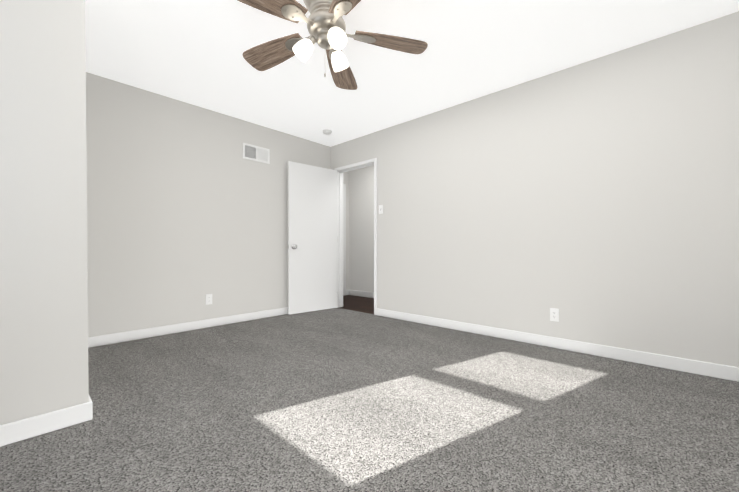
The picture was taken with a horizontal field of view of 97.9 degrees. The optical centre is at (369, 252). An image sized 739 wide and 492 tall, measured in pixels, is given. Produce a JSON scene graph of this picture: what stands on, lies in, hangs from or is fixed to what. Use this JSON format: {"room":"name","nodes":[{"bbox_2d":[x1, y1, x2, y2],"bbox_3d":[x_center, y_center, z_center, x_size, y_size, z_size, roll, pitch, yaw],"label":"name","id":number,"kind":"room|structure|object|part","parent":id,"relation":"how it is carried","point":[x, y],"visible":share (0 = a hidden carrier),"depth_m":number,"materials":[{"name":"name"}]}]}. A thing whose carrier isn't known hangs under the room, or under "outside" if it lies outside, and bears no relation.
{"room":"empty bedroom","nodes":[
{"label":"empty bedroom","id":0,"kind":"room"},
{"bbox_2d":[0,0,88,424],"bbox_3d":[-2.422,-0.367,1.834,1.722,2.440,1.045,1,1,43],"label":"wall block","id":1,"kind":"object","parent":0,"point":[43,280],"visible":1,"depth_m":1.52,"materials":[{"name":"grey paint"}]},
{"bbox_2d":[86,72,330,336],"bbox_3d":[-1.648,-0.387,3.859,0.115,2.440,2.983,1,1,43],"label":"wall","id":2,"kind":"structure","parent":0,"point":[187,207],"depth_m":3.38,"materials":[{"name":"grey paint"}]},
{"bbox_2d":[88,307,287,347],"bbox_3d":[-1.595,0.786,3.822,0.027,0.095,2.983,1,1,43],"label":"baseboard","id":3,"kind":"structure","parent":2,"relation":"attached to","point":[107,339],"depth_m":3.37,"materials":[{"name":"white wood"}]},
{"bbox_2d":[206,294,211,304],"bbox_3d":[-1.798,0.520,3.611,0.008,0.115,0.070,1,1,43],"label":"electrical outlet","id":4,"kind":"object","parent":2,"relation":"attached to","point":[208,299],"visible":1,"depth_m":3.61,"materials":[{"name":"white plastic"}]},
{"bbox_2d":[243,143,269,163],"bbox_3d":[-1.408,-1.239,4.014,0.012,0.190,0.357,1,1,43],"label":"air vent","id":5,"kind":"object","parent":2,"relation":"in","point":[256,153],"visible":1,"depth_m":4.01,"materials":[{"name":"white plastic"}]},
{"bbox_2d":[343,171,348,289],"bbox_3d":[-0.787,-0.408,5.946,0.115,2.440,1.022,1,1,43],"label":"wall","id":6,"kind":"structure","parent":0,"point":[346,178],"depth_m":6.25,"materials":[{"name":"grey paint"}]},
{"bbox_2d":[343,184,345,294],"bbox_3d":[-0.753,-0.249,5.841,0.077,2.125,0.912,1,1,43],"label":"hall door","id":7,"kind":"structure","parent":6,"relation":"in","point":[344,239],"depth_m":6.15,"materials":[{"name":"white wood"}]},
{"bbox_2d":[339,295,373,313],"bbox_3d":[0.570,0.854,4.631,3.680,0.042,1.133,1,1,43],"label":"floor","id":8,"kind":"structure","parent":0,"point":[359,303],"depth_m":5.17,"materials":[{"name":"brown wood"}]},
{"bbox_2d":[349,165,373,291],"bbox_3d":[0.993,-0.399,5.078,3.910,2.440,0.115,1,1,43],"label":"wall","id":9,"kind":"structure","parent":0,"point":[361,229],"depth_m":6.05,"materials":[{"name":"grey paint"}]},
{"bbox_2d":[348,290,373,297],"bbox_3d":[0.949,0.778,5.042,3.680,0.103,0.014,1,1,43],"label":"baseboard","id":10,"kind":"structure","parent":9,"relation":"attached to","point":[350,292],"depth_m":6.05,"materials":[{"name":"white wood"}]},
{"bbox_2d":[0,308,738,491],"bbox_3d":[-0.267,0.877,1.968,4.497,0.050,3.917,1,1,43],"label":"floor carpet","id":11,"kind":"object","parent":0,"point":[335,400],"visible":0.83,"depth_m":1.65,"materials":[{"name":"grey carpet"}]},
{"bbox_2d":[0,396,92,446],"bbox_3d":[-1.735,0.811,1.310,0.024,0.095,0.900,1,1,43],"label":"baseboard","id":12,"kind":"structure","parent":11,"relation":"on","point":[24,429],"depth_m":1.52,"materials":[{"name":"white wood"}]},
{"bbox_2d":[85,0,738,146],"bbox_3d":[-0.170,-1.655,2.624,5.510,0.120,5.280,1,1,43],"label":"ceiling","id":13,"kind":"structure","parent":0,"point":[189,51],"depth_m":2.54,"materials":[{"name":"white paint"}]},
{"bbox_2d":[323,129,331,134],"bbox_3d":[-0.558,-1.589,4.255,0.124,0.040,0.124,1,1,43],"label":"smoke detector","id":14,"kind":"object","parent":13,"relation":"attached to","point":[327,132],"visible":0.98,"depth_m":4.22,"materials":[{"name":"white plastic"}]},
{"bbox_2d":[237,0,427,89],"bbox_3d":[-0.278,-1.288,1.836,1.170,0.594,1.126,1,1,43],"label":"fan","id":15,"kind":"object","parent":13,"relation":"hanging from","point":[326,24],"visible":1,"depth_m":1.86,"materials":[{"name":"brown wood"}]},
{"bbox_3d":[-0.486,-1.259,1.615,0.176,0.018,0.520,-15,-5,44],"label":"blade","id":16,"kind":"part","parent":15,"relation":"part of","materials":[{"name":"brown wood"}]},
{"bbox_3d":[-0.559,-1.263,2.012,0.520,0.018,0.176,-5,-13,26],"label":"blade","id":17,"kind":"part","parent":15,"relation":"part of","materials":[{"name":"brown wood"}]},
{"bbox_3d":[-0.204,-1.265,2.205,0.176,0.018,0.520,11,-2,8],"label":"blade","id":18,"kind":"part","parent":15,"relation":"part of","materials":[{"name":"brown wood"}]},
{"bbox_3d":[-0.085,-1.258,1.562,0.176,0.018,0.520,-13,11,-27],"label":"blade","id":19,"kind":"part","parent":15,"relation":"part of","materials":[{"name":"brown wood"}]},
{"bbox_3d":[0.089,-1.262,1.927,0.520,0.018,0.176,4,11,-10],"label":"blade","id":20,"kind":"part","parent":15,"relation":"part of","materials":[{"name":"brown wood"}]},
{"bbox_2d":[331,11,738,366],"bbox_3d":[0.810,-0.386,3.700,5.510,2.440,0.115,1,1,43],"label":"wall","id":21,"kind":"structure","parent":0,"point":[595,201],"depth_m":2.70,"materials":[{"name":"grey paint"}]},
{"bbox_2d":[334,158,376,314],"bbox_3d":[-0.170,-0.219,4.605,0.843,2.089,0.147,1,1,43],"label":"trim","id":22,"kind":"structure","parent":21,"relation":"attached to","point":[355,166],"depth_m":4.82,"materials":[{"name":"white wood"}]},
{"bbox_2d":[288,161,337,314],"bbox_3d":[-0.780,-0.201,4.527,0.802,2.030,0.147,0,1,-41],"label":"door","id":23,"kind":"structure","parent":22,"relation":"attached to","point":[312,240],"depth_m":4.49,"materials":[{"name":"white wood"}]},
{"bbox_2d":[379,205,382,213],"bbox_3d":[0.144,-0.571,4.218,0.070,0.115,0.020,1,1,43],"label":"switch plate","id":24,"kind":"object","parent":21,"relation":"attached to","point":[380,209],"visible":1,"depth_m":4.22,"materials":[{"name":"white plastic"}]},
{"bbox_2d":[550,308,558,321],"bbox_3d":[1.640,0.549,2.857,0.070,0.115,0.008,1,1,43],"label":"electrical outlet","id":25,"kind":"object","parent":21,"relation":"attached to","point":[554,314],"visible":1,"depth_m":2.85,"materials":[{"name":"white plastic"}]},
{"bbox_2d":[377,308,738,381],"bbox_3d":[1.388,0.793,3.086,3.522,0.095,0.019,1,1,43],"label":"baseboard","id":26,"kind":"structure","parent":21,"relation":"attached to","point":[726,372],"depth_m":2.68,"materials":[{"name":"white wood"}]}
]}

